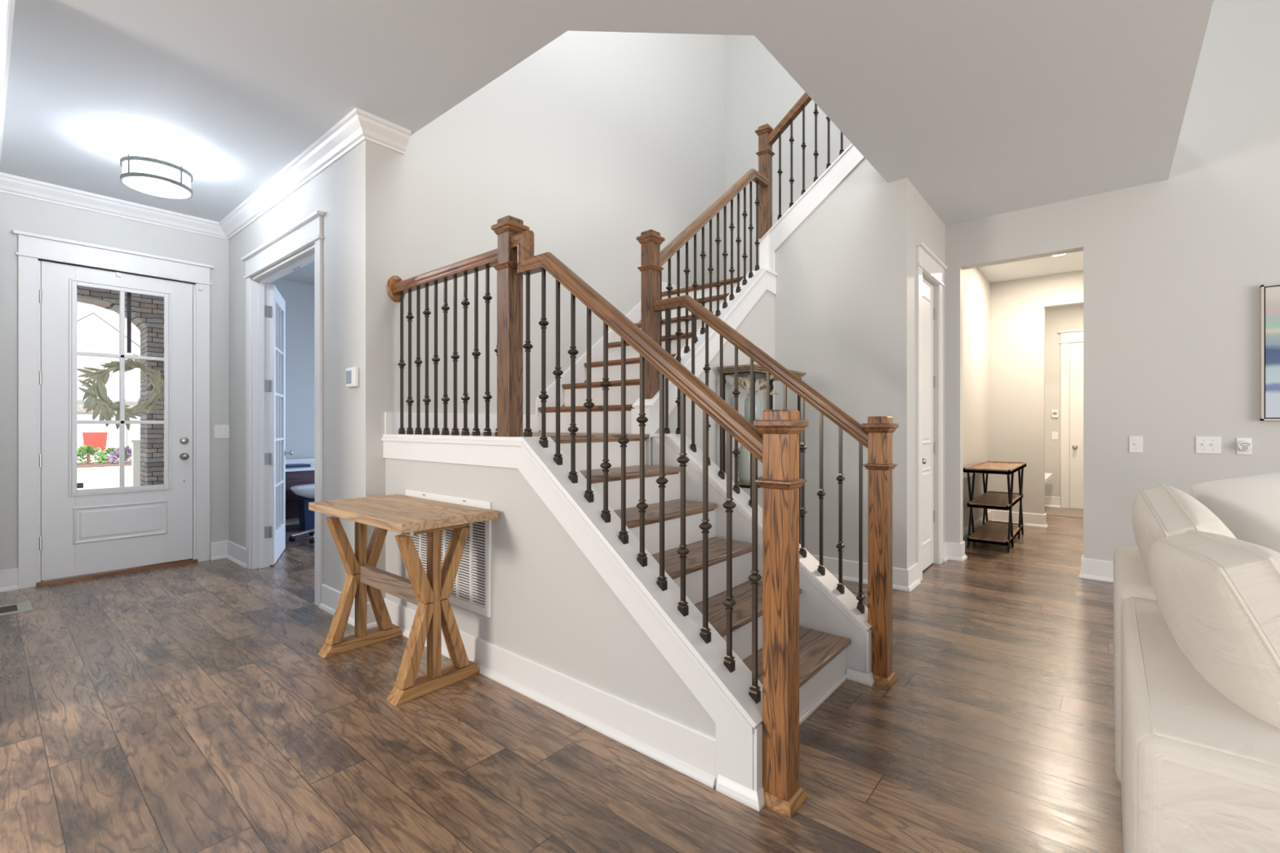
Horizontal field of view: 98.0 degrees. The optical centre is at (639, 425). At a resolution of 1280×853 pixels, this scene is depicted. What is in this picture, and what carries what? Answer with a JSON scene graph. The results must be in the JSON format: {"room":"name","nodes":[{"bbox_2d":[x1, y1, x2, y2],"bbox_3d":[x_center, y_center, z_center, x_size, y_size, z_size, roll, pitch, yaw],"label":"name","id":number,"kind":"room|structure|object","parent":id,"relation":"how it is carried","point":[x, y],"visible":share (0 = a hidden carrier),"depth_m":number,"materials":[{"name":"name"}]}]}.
{"room":"entrance hall","nodes":[
{"label":"entrance hall","id":0,"kind":"room"},
{"bbox_2d":[0,191,228,570],"bbox_3d":[-4.497,-0.305,4.435,0.150,3.050,2.220,0,0,40],"label":"wall","id":1,"kind":"structure","parent":0,"point":[19,213],"depth_m":4.42,"materials":[{"name":"beige paint"}]},
{"bbox_2d":[0,568,17,592],"bbox_3d":[-4.688,1.142,4.066,0.030,0.156,0.190,0,0,40],"label":"baseboard","id":2,"kind":"structure","parent":1,"relation":"attached to","point":[9,577],"depth_m":4.10,"materials":[{"name":"white paint"}]},
{"bbox_2d":[13,230,213,589],"bbox_3d":[-4.250,-0.111,4.577,0.045,2.662,1.205,0,0,40],"label":"door frame","id":3,"kind":"structure","parent":1,"relation":"attached to","point":[32,247],"depth_m":4.22,"materials":[{"name":"white paint"}]},
{"bbox_2d":[38,258,195,582],"bbox_3d":[-4.302,-0.025,4.620,0.211,2.490,0.979,0,0,40],"label":"door","id":4,"kind":"structure","parent":1,"relation":"in","point":[84,531],"depth_m":4.54,"materials":[{"name":"white paint"}]},
{"bbox_2d":[126,292,131,353],"bbox_3d":[-4.300,-0.895,4.681,0.055,0.570,0.026,0,0,40],"label":"hanger","id":5,"kind":"object","parent":4,"relation":"attached to","point":[129,294],"visible":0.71,"depth_m":4.68,"materials":[{"name":"black metal"}]},
{"bbox_2d":[76,354,164,431],"bbox_3d":[-4.352,-0.282,4.707,0.130,0.660,0.594,0,0,40],"label":"wreath","id":6,"kind":"object","parent":5,"relation":"hanging from","point":[101,376],"visible":0.96,"depth_m":4.62,"materials":[{"name":"green plant"}]},
{"bbox_2d":[213,424,229,438],"bbox_3d":[-3.830,0.058,5.101,0.017,0.125,0.118,0,0,40],"label":"light switch","id":7,"kind":"object","parent":1,"relation":"attached to","point":[220,431],"visible":1,"depth_m":5.10,"materials":[{"name":"white plastic"}]},
{"bbox_2d":[270,262,314,458],"bbox_3d":[-1.847,-0.355,6.845,4.575,3.150,4.880,0,0,40],"label":"wall","id":8,"kind":"structure","parent":0,"point":[296,288],"depth_m":7.14,"materials":[{"name":"beige paint"}]},
{"bbox_2d":[228,140,385,602],"bbox_3d":[-3.406,-0.305,4.891,4.695,3.050,0.120,0,0,40],"label":"wall","id":9,"kind":"structure","parent":0,"point":[350,193],"depth_m":3.57,"materials":[{"name":"beige paint"}]},
{"bbox_2d":[0,0,411,239],"bbox_3d":[-3.091,-1.771,3.729,2.911,0.118,1.725,0,0,40],"label":"trim","id":10,"kind":"structure","parent":9,"relation":"attached to","point":[358,126],"depth_m":4.07,"materials":[{"name":"white paint"}]},
{"bbox_2d":[209,540,245,568],"bbox_3d":[-3.626,1.142,4.905,0.580,0.156,0.140,0,0,40],"label":"baseboard","id":11,"kind":"structure","parent":9,"relation":"attached to","point":[236,553],"depth_m":5.04,"materials":[{"name":"white paint"}]},
{"bbox_2d":[264,284,292,564],"bbox_3d":[-3.324,-0.005,5.134,0.109,2.430,0.743,0,0,-24],"label":"door","id":12,"kind":"structure","parent":9,"relation":"in","point":[275,531],"depth_m":5.05,"materials":[{"name":"white paint"}]},
{"bbox_2d":[240,210,324,606],"bbox_3d":[-2.726,-0.106,4.298,1.650,2.652,0.175,0,0,40],"label":"door frame","id":13,"kind":"structure","parent":9,"relation":"attached to","point":[307,232],"depth_m":4.71,"materials":[{"name":"white paint"}]},
{"bbox_2d":[345,366,359,387],"bbox_3d":[-1.772,-0.295,3.424,0.135,0.120,0.029,0,0,40],"label":"thermostat","id":14,"kind":"object","parent":9,"relation":"attached to","point":[352,374],"visible":1,"depth_m":3.39,"materials":[{"name":"white plastic"}]},
{"bbox_2d":[385,457,715,737],"bbox_3d":[-0.555,0.643,2.665,2.535,1.153,0.132,0,0,40],"label":"wall","id":15,"kind":"structure","parent":0,"point":[551,607],"depth_m":2.46,"materials":[{"name":"beige paint"}]},
{"bbox_2d":[405,489,491,617],"bbox_3d":[-1.049,0.657,2.983,0.830,0.565,0.016,0,0,40],"label":"air vent","id":16,"kind":"object","parent":15,"relation":"in","point":[472,588],"visible":0.59,"depth_m":2.81,"materials":[{"name":"white plastic"}]},
{"bbox_2d":[318,583,715,788],"bbox_3d":[-0.942,1.142,2.805,3.022,0.156,0.150,0,0,40],"label":"baseboard","id":17,"kind":"structure","parent":15,"relation":"attached to","point":[690,751],"depth_m":2.27,"materials":[{"name":"white paint"}]},
{"bbox_2d":[385,31,724,511],"bbox_3d":[-0.240,-1.880,5.107,0.120,6.200,4.280,0,0,40],"label":"wall","id":18,"kind":"structure","parent":0,"point":[595,141],"depth_m":4.54,"materials":[{"name":"beige paint"}]},
{"bbox_2d":[0,515,1123,852],"bbox_3d":[1.276,1.270,2.845,14.700,0.100,16.000,0,0,40],"label":"floor","id":19,"kind":"structure","parent":0,"point":[192,708],"depth_m":2.13,"materials":[{"name":"brown wood"}]},
{"bbox_2d":[0,600,32,615],"bbox_3d":[-4.259,1.217,3.582,0.280,0.006,0.458,0,0,40],"label":"floor vent","id":20,"kind":"object","parent":19,"relation":"in","point":[13,608],"visible":1,"depth_m":3.70,"materials":[{"name":"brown metal"}]},
{"bbox_2d":[35,558,197,586],"bbox_3d":[-4.313,1.206,4.630,0.180,0.028,0.975,0,0,40],"label":"threshold","id":21,"kind":"object","parent":19,"relation":"on","point":[64,580],"visible":0.64,"depth_m":4.53,"materials":[{"name":"brown wood"}]},
{"bbox_2d":[285,524,311,543],"bbox_3d":[-3.573,1.214,6.681,1.140,0.011,2.150,0,0,40],"label":"rug","id":22,"kind":"object","parent":19,"relation":"on","point":[294,528],"visible":0.02,"depth_m":6.12,"materials":[{"name":"grey fabric"}]},
{"bbox_2d":[285,463,314,519],"bbox_3d":[-3.665,0.842,6.758,0.800,0.734,1.550,0,0,40],"label":"desk","id":23,"kind":"object","parent":22,"relation":"on","point":[304,475],"visible":0.02,"depth_m":6.16,"materials":[{"name":"brown wood"}]},
{"bbox_2d":[285,463,311,468],"bbox_3d":[-3.945,0.460,6.308,0.250,0.030,0.300,0,0,40],"label":"folder","id":24,"kind":"object","parent":23,"relation":"on","point":[288,465],"visible":0.56,"depth_m":6.26,"materials":[{"name":"blue plastic"}]},
{"bbox_2d":[288,484,314,543],"bbox_3d":[-3.408,0.926,5.936,0.570,0.563,0.560,0,0,40],"label":"office chair","id":25,"kind":"object","parent":22,"relation":"on","point":[307,491],"visible":0.48,"depth_m":5.77,"materials":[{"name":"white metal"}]},
{"bbox_2d":[296,497,314,530],"bbox_3d":[-3.833,1.028,6.475,0.229,0.359,0.224,0,0,40],"label":"waste bin","id":26,"kind":"object","parent":22,"relation":"on","point":[306,517],"visible":0.45,"depth_m":6.38,"materials":[{"name":"blue plastic"}]},
{"bbox_2d":[285,457,314,524],"bbox_3d":[-4.116,0.820,7.169,0.280,0.800,1.500,0,0,40],"label":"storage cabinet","id":27,"kind":"object","parent":19,"relation":"on","point":[296,460],"visible":0.02,"depth_m":6.84,"materials":[{"name":"white paint"}]},
{"bbox_2d":[308,493,497,706],"bbox_3d":[-1.206,0.812,2.784,1.009,0.816,0.481,0,0,40],"label":"console table","id":28,"kind":"object","parent":19,"relation":"on","point":[411,516],"visible":1,"depth_m":2.65,"materials":[{"name":"brown wood"}]},
{"bbox_2d":[381,143,874,811],"bbox_3d":[0.682,-0.702,4.118,2.565,3.845,4.012,0,0,40],"label":"staircase","id":29,"kind":"structure","parent":19,"relation":"on","point":[724,695],"depth_m":2.73,"materials":[{"name":"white paint"}]},
{"bbox_2d":[386,248,497,435],"bbox_3d":[-1.097,-0.440,3.120,1.120,0.989,0.119,0,0,40],"label":"stair railing","id":30,"kind":"object","parent":29,"relation":"on","point":[397,288],"visible":0.94,"depth_m":3.11,"materials":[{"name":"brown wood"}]},
{"bbox_2d":[491,215,529,436],"bbox_3d":[-0.637,-0.479,2.734,0.132,1.067,0.132,0,0,40],"label":"newel post","id":31,"kind":"object","parent":29,"relation":"on","point":[510,283],"visible":0.79,"depth_m":2.70,"materials":[{"name":"brown wood"}]},
{"bbox_2d":[511,230,762,703],"bbox_3d":[-0.074,0.004,2.262,1.391,1.852,0.062,0,0,40],"label":"stair railing","id":32,"kind":"object","parent":29,"relation":"on","point":[736,426],"visible":0.98,"depth_m":2.19,"materials":[{"name":"brown wood"}]},
{"bbox_2d":[635,229,665,399],"bbox_3d":[0.068,-0.704,3.578,0.132,1.076,0.132,0,0,40],"label":"newel post","id":33,"kind":"object","parent":29,"relation":"on","point":[651,241],"visible":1,"depth_m":3.54,"materials":[{"name":"brown wood"}]},
{"bbox_2d":[660,168,768,359],"bbox_3d":[0.575,-1.192,4.182,0.062,1.853,1.582,0,0,40],"label":"stair railing","id":34,"kind":"object","parent":29,"relation":"on","point":[682,238],"visible":0.87,"depth_m":4.19,"materials":[{"name":"brown wood"}]},
{"bbox_2d":[653,294,867,613],"bbox_3d":[0.626,0.063,3.110,1.374,1.713,0.062,0,0,40],"label":"stair railing","id":35,"kind":"object","parent":29,"relation":"on","point":[844,421],"visible":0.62,"depth_m":3.00,"materials":[{"name":"brown wood"}]},
{"bbox_2d":[755,123,774,239],"bbox_3d":[1.089,-2.108,4.833,0.132,0.970,0.132,0,0,40],"label":"newel post","id":36,"kind":"object","parent":29,"relation":"on","point":[765,153],"visible":0.84,"depth_m":4.80,"materials":[{"name":"brown wood"}]},
{"bbox_2d":[768,92,844,219],"bbox_3d":[1.576,-2.562,4.425,1.270,1.634,0.062,0,0,40],"label":"stair railing","id":37,"kind":"object","parent":29,"relation":"on","point":[788,120],"visible":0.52,"depth_m":4.64,"materials":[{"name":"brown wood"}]},
{"bbox_2d":[716,364,806,544],"bbox_3d":[0.941,0.400,4.228,0.310,1.640,0.850,0,0,40],"label":"etagere","id":38,"kind":"object","parent":19,"relation":"on","point":[744,371],"visible":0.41,"depth_m":4.01,"materials":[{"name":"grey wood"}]},
{"bbox_2d":[737,444,750,483],"bbox_3d":[0.772,0.270,4.050,0.116,0.300,0.116,0,0,40],"label":"vase","id":39,"kind":"object","parent":38,"relation":"on","point":[744,459],"visible":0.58,"depth_m":4.00,"materials":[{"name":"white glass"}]},
{"bbox_2d":[737,477,762,484],"bbox_3d":[0.937,0.424,4.231,0.220,0.007,0.730,0,0,40],"label":"shelf","id":40,"kind":"object","parent":38,"relation":"attached to","point":[739,483],"depth_m":4.01,"materials":[{"name":"grey wood"}]},
{"bbox_2d":[744,393,760,422],"bbox_3d":[0.826,-0.128,4.083,0.120,0.205,0.120,0,0,40],"label":"vase","id":41,"kind":"object","parent":38,"relation":"on","point":[747,401],"visible":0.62,"depth_m":4.04,"materials":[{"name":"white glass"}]},
{"bbox_2d":[731,362,778,395],"bbox_3d":[0.847,-0.245,4.092,0.297,0.411,0.406,0,0,23],"label":"bouquet","id":42,"kind":"object","parent":41,"relation":"in","point":[741,384],"visible":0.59,"depth_m":4.06,"materials":[{"name":"beige plant"}]},
{"bbox_2d":[753,409,808,817],"bbox_3d":[0.460,0.585,1.814,0.132,1.270,0.132,0,0,40],"label":"newel post","id":43,"kind":"object","parent":19,"relation":"on","point":[780,482],"visible":0.97,"depth_m":1.78,"materials":[{"name":"brown wood"}]},
{"bbox_2d":[861,416,898,688],"bbox_3d":[1.152,0.589,2.668,0.132,1.262,0.132,0,0,40],"label":"newel post","id":44,"kind":"object","parent":19,"relation":"on","point":[879,429],"visible":0.92,"depth_m":2.63,"materials":[{"name":"brown wood"}]},
{"bbox_2d":[963,461,1026,553],"bbox_3d":[3.773,0.822,5.880,0.390,0.804,1.380,0,0,40],"label":"side table","id":45,"kind":"object","parent":19,"relation":"on","point":[992,532],"visible":0.98,"depth_m":5.69,"materials":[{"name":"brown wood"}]},
{"bbox_2d":[963,461,1026,475],"bbox_3d":[3.773,0.443,5.880,0.390,0.045,1.380,0,0,40],"label":"tabletop","id":46,"kind":"object","parent":45,"relation":"on","point":[986,467],"depth_m":5.60,"materials":[{"name":"brown wood"}]},
{"bbox_2d":[967,520,1023,546],"bbox_3d":[3.773,1.127,5.880,0.342,0.045,1.260,0,0,40],"label":"shelf","id":47,"kind":"object","parent":45,"relation":"attached to","point":[992,532],"depth_m":5.73,"materials":[{"name":"brown wood"}]},
{"bbox_2d":[967,491,1023,510],"bbox_3d":[3.773,0.787,5.880,0.342,0.045,1.260,0,0,40],"label":"shelf","id":48,"kind":"object","parent":45,"relation":"attached to","point":[988,500],"depth_m":5.69,"materials":[{"name":"brown wood"}]},
{"bbox_2d":[1044,506,1083,518],"bbox_3d":[6.074,1.217,7.729,1.620,0.006,0.950,0,0,40],"label":"floor tile","id":49,"kind":"structure","parent":19,"relation":"on","point":[1055,511],"depth_m":7.77,"materials":[{"name":"beige tile"}]},
{"bbox_2d":[1113,546,1279,852],"bbox_3d":[1.851,0.860,1.322,1.092,0.720,1.835,0,0,40],"label":"sofa","id":50,"kind":"object","parent":19,"relation":"on","point":[1197,771],"visible":0.63,"depth_m":0.96,"materials":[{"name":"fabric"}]},
{"bbox_2d":[1132,484,1236,578],"bbox_3d":[1.832,0.510,1.805,0.351,0.586,0.679,0,0,34],"label":"cushion","id":51,"kind":"object","parent":50,"relation":"on","point":[1162,511],"visible":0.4,"depth_m":1.75,"materials":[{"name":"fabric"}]},
{"bbox_2d":[1149,529,1279,728],"bbox_3d":[1.367,0.520,1.203,0.361,0.577,0.757,0,0,35],"label":"cushion","id":52,"kind":"object","parent":50,"relation":"on","point":[1217,596],"visible":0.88,"depth_m":1.03,"materials":[{"name":"fabric"}]},
{"bbox_2d":[1191,471,1279,553],"bbox_3d":[2.233,0.420,1.886,0.194,0.622,0.652,0,0,-3],"label":"throw pillow","id":53,"kind":"object","parent":50,"relation":"on","point":[1249,506],"visible":0.38,"depth_m":1.96,"materials":[{"name":"white fabric"}]},
{"bbox_2d":[0,0,1213,283],"bbox_3d":[-0.379,-1.990,3.906,6.840,0.400,15.500,0,0,40],"label":"ceiling","id":54,"kind":"structure","parent":0,"point":[987,108],"depth_m":2.93,"materials":[{"name":"paint"}]},
{"bbox_2d":[120,146,192,199],"bbox_3d":[-3.224,-1.698,3.718,0.368,0.264,0.368,0,0,40],"label":"ceiling light","id":55,"kind":"object","parent":54,"relation":"attached to","point":[156,177],"visible":1,"depth_m":3.65,"materials":[{"name":"white glass"}]},
{"bbox_2d":[1049,253,1068,257],"bbox_3d":[4.377,-1.787,5.813,0.170,0.006,0.170,0,0,40],"label":"recessed light","id":56,"kind":"object","parent":54,"relation":"in","point":[1061,255],"visible":0.34,"depth_m":5.86,"materials":[{"name":"white plastic"}]},
{"bbox_2d":[634,289,774,507],"bbox_3d":[0.562,-0.032,4.174,0.120,2.505,1.720,0,0,40],"label":"wall","id":57,"kind":"structure","parent":0,"point":[757,326],"depth_m":4.25,"materials":[{"name":"beige paint"}]},
{"bbox_2d":[652,436,866,673],"bbox_3d":[0.620,0.643,3.114,1.310,1.153,0.130,0,0,40],"label":"wall","id":58,"kind":"structure","parent":0,"point":[817,612],"depth_m":2.86,"materials":[{"name":"white paint"}]},
{"bbox_2d":[724,35,851,279],"bbox_3d":[1.833,-2.992,5.849,2.105,3.975,0.120,0,0,40],"label":"wall","id":59,"kind":"structure","parent":0,"point":[759,91],"depth_m":6.21,"materials":[{"name":"beige paint"}]},
{"bbox_2d":[774,158,911,568],"bbox_3d":[1.606,-0.537,4.500,1.060,3.515,0.120,0,0,40],"label":"wall","id":60,"kind":"structure","parent":0,"point":[842,298],"depth_m":4.38,"materials":[{"name":"beige paint"}]},
{"bbox_2d":[811,554,920,591],"bbox_3d":[1.164,1.142,3.950,1.090,0.156,1.830,0,0,40],"label":"baseboard","id":61,"kind":"structure","parent":60,"relation":"attached to","point":[904,580],"depth_m":4.29,"materials":[{"name":"white paint"}]},
{"bbox_2d":[911,183,945,565],"bbox_3d":[2.377,-0.305,4.688,0.120,3.050,1.160,0,0,40],"label":"wall","id":62,"kind":"structure","parent":0,"point":[926,227],"depth_m":4.47,"materials":[{"name":"beige paint"}]},
{"bbox_2d":[922,277,934,570],"bbox_3d":[2.400,-0.009,4.657,0.106,2.433,0.615,0,0,40],"label":"door","id":63,"kind":"structure","parent":62,"relation":"in","point":[928,309],"depth_m":4.71,"materials":[{"name":"white paint"}]},
{"bbox_2d":[915,241,946,581],"bbox_3d":[2.434,-0.096,4.628,0.045,2.632,0.890,0,0,40],"label":"door frame","id":64,"kind":"structure","parent":62,"relation":"attached to","point":[927,262],"depth_m":4.50,"materials":[{"name":"white paint"}]},
{"bbox_2d":[963,267,1083,528],"bbox_3d":[4.982,-0.285,6.426,1.860,3.010,4.590,0,0,40],"label":"wall","id":65,"kind":"structure","parent":0,"point":[1011,336],"depth_m":6.76,"materials":[{"name":"beige paint"}]},
{"bbox_2d":[942,496,1060,562],"bbox_3d":[4.455,1.142,6.600,0.610,0.156,4.760,0,0,40],"label":"baseboard","id":66,"kind":"structure","parent":65,"relation":"attached to","point":[951,550],"depth_m":6.67,"materials":[{"name":"white paint"}]},
{"bbox_2d":[1044,472,1052,482],"bbox_3d":[5.476,0.910,7.871,0.520,0.420,1.100,0,0,40],"label":"bench","id":67,"kind":"object","parent":65,"relation":"attached to","point":[1048,476],"visible":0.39,"depth_m":7.75,"materials":[{"name":"white paint"}]},
{"bbox_2d":[1051,409,1057,417],"bbox_3d":[6.162,-0.170,8.261,0.078,0.110,0.022,0,0,40],"label":"thermostat","id":68,"kind":"object","parent":65,"relation":"attached to","point":[1054,412],"visible":1,"depth_m":8.26,"materials":[{"name":"white plastic"}]},
{"bbox_2d":[1052,431,1057,439],"bbox_3d":[6.163,0.154,8.262,0.074,0.120,0.017,0,0,40],"label":"light switch","id":69,"kind":"object","parent":65,"relation":"attached to","point":[1055,434],"visible":1,"depth_m":8.26,"materials":[{"name":"white plastic"}]},
{"bbox_2d":[1058,328,1083,507],"bbox_3d":[6.615,-0.084,7.865,1.115,2.607,0.045,0,0,40],"label":"door frame","id":70,"kind":"structure","parent":65,"relation":"attached to","point":[1067,337],"depth_m":8.17,"materials":[{"name":"white paint"}]},
{"bbox_2d":[1069,342,1083,508],"bbox_3d":[6.607,0.000,7.851,0.860,2.420,0.074,0,0,40],"label":"door","id":71,"kind":"structure","parent":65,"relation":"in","point":[1076,348],"depth_m":8.10,"materials":[{"name":"white paint"}]},
{"bbox_2d":[945,0,1279,561],"bbox_3d":[5.504,-1.880,2.909,7.300,6.200,0.130,0,0,40],"label":"wall","id":72,"kind":"structure","parent":0,"point":[1175,268],"depth_m":4.10,"materials":[{"name":"beige paint"}]},
{"bbox_2d":[1078,555,1113,582],"bbox_3d":[5.928,1.142,2.534,6.170,0.156,0.160,0,0,40],"label":"baseboard","id":73,"kind":"structure","parent":72,"relation":"attached to","point":[1091,569],"depth_m":4.39,"materials":[{"name":"white paint"}]},
{"bbox_2d":[1128,435,1142,453],"bbox_3d":[3.789,0.146,4.250,0.078,0.125,0.017,0,0,40],"label":"light switch","id":74,"kind":"object","parent":72,"relation":"attached to","point":[1135,442],"visible":1,"depth_m":4.25,"materials":[{"name":"white plastic"}]},
{"bbox_2d":[1195,436,1221,453],"bbox_3d":[4.088,0.142,4.000,0.128,0.122,0.017,0,0,40],"label":"light switch","id":75,"kind":"object","parent":72,"relation":"attached to","point":[1209,445],"visible":1,"depth_m":4.00,"materials":[{"name":"white plastic"}]},
{"bbox_2d":[1236,437,1252,454],"bbox_3d":[4.214,0.146,3.877,0.072,0.116,0.044,0,0,40],"label":"plug","id":76,"kind":"object","parent":72,"relation":"attached to","point":[1244,446],"visible":1,"depth_m":3.88,"materials":[{"name":"white plastic"}]},
{"bbox_2d":[1260,283,1279,420],"bbox_3d":[4.745,-0.496,3.431,1.235,0.929,0.045,0,0,40],"label":"framed painting","id":77,"kind":"object","parent":72,"relation":"attached to","point":[1269,293],"visible":1,"depth_m":3.79,"materials":[{"name":"fabric"}]},
{"label":"outside","id":78,"kind":"structure","parent":0,"visible":0},
{"bbox_2d":[76,460,131,489],"bbox_3d":[-33.096,1.505,27.741,73.630,0.130,80.000,0,0,40],"label":"ground","id":79,"kind":"structure","parent":78,"point":[94,477],"depth_m":15.45,"materials":[{"name":"concrete"}]},
{"bbox_2d":[82,431,107,462],"bbox_3d":[-20.897,0.855,21.365,0.480,1.170,0.700,0,0,40],"label":"garden chair","id":80,"kind":"object","parent":79,"relation":"on","point":[99,439],"visible":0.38,"depth_m":21.48,"materials":[{"name":"red paint"}]},
{"bbox_2d":[76,460,131,467],"bbox_3d":[-19.294,1.410,20.413,2.600,0.060,3.500,0,0,40],"label":"bed","id":81,"kind":"object","parent":79,"relation":"on","point":[128,463],"visible":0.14,"depth_m":19.52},
{"bbox_2d":[76,444,108,464],"bbox_3d":[-19.674,1.071,19.822,1.104,0.738,1.130,0,0,40],"label":"shrub","id":82,"kind":"object","parent":81,"relation":"on","point":[84,450],"visible":0.82,"depth_m":19.76,"materials":[{"name":"green plant"}]},
{"bbox_2d":[97,447,128,462],"bbox_3d":[-20.079,1.135,21.191,0.924,0.609,0.925,0,0,40],"label":"shrub","id":83,"kind":"object","parent":81,"relation":"on","point":[110,449],"visible":0.34,"depth_m":21.04,"materials":[{"name":"green plant"}]},
{"bbox_2d":[105,445,131,463],"bbox_3d":[-18.755,1.086,20.280,1.063,0.708,1.082,0,0,40],"label":"shrub","id":84,"kind":"object","parent":81,"relation":"on","point":[127,449],"visible":0.54,"depth_m":20.05,"materials":[{"name":"purple plant"}]},
{"bbox_2d":[76,304,140,462],"bbox_3d":[-24.532,-1.695,24.477,7.350,6.270,8.000,0,0,40],"label":"outdoor view","id":85,"kind":"structure","parent":79,"relation":"on","point":[97,331],"depth_m":22.39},
{"bbox_2d":[129,440,140,486],"bbox_3d":[-7.144,0.825,7.932,0.180,1.230,0.180,0,0,40],"label":"pillar","id":86,"kind":"structure","parent":79,"relation":"on","point":[135,444],"depth_m":7.87,"materials":[{"name":"white paint"}]},
{"bbox_3d":[-6.018,1.340,4.783,2.630,0.200,3.600,0,0,40],"label":"floor","id":87,"kind":"structure","parent":0,"visible":0},
{"bbox_2d":[76,285,164,485],"bbox_3d":[-6.076,-0.330,5.360,0.400,3.500,2.810,0,0,40],"label":"wall","id":88,"kind":"structure","parent":87,"relation":"on","point":[147,311],"depth_m":6.02,"materials":[{"name":"brick"}]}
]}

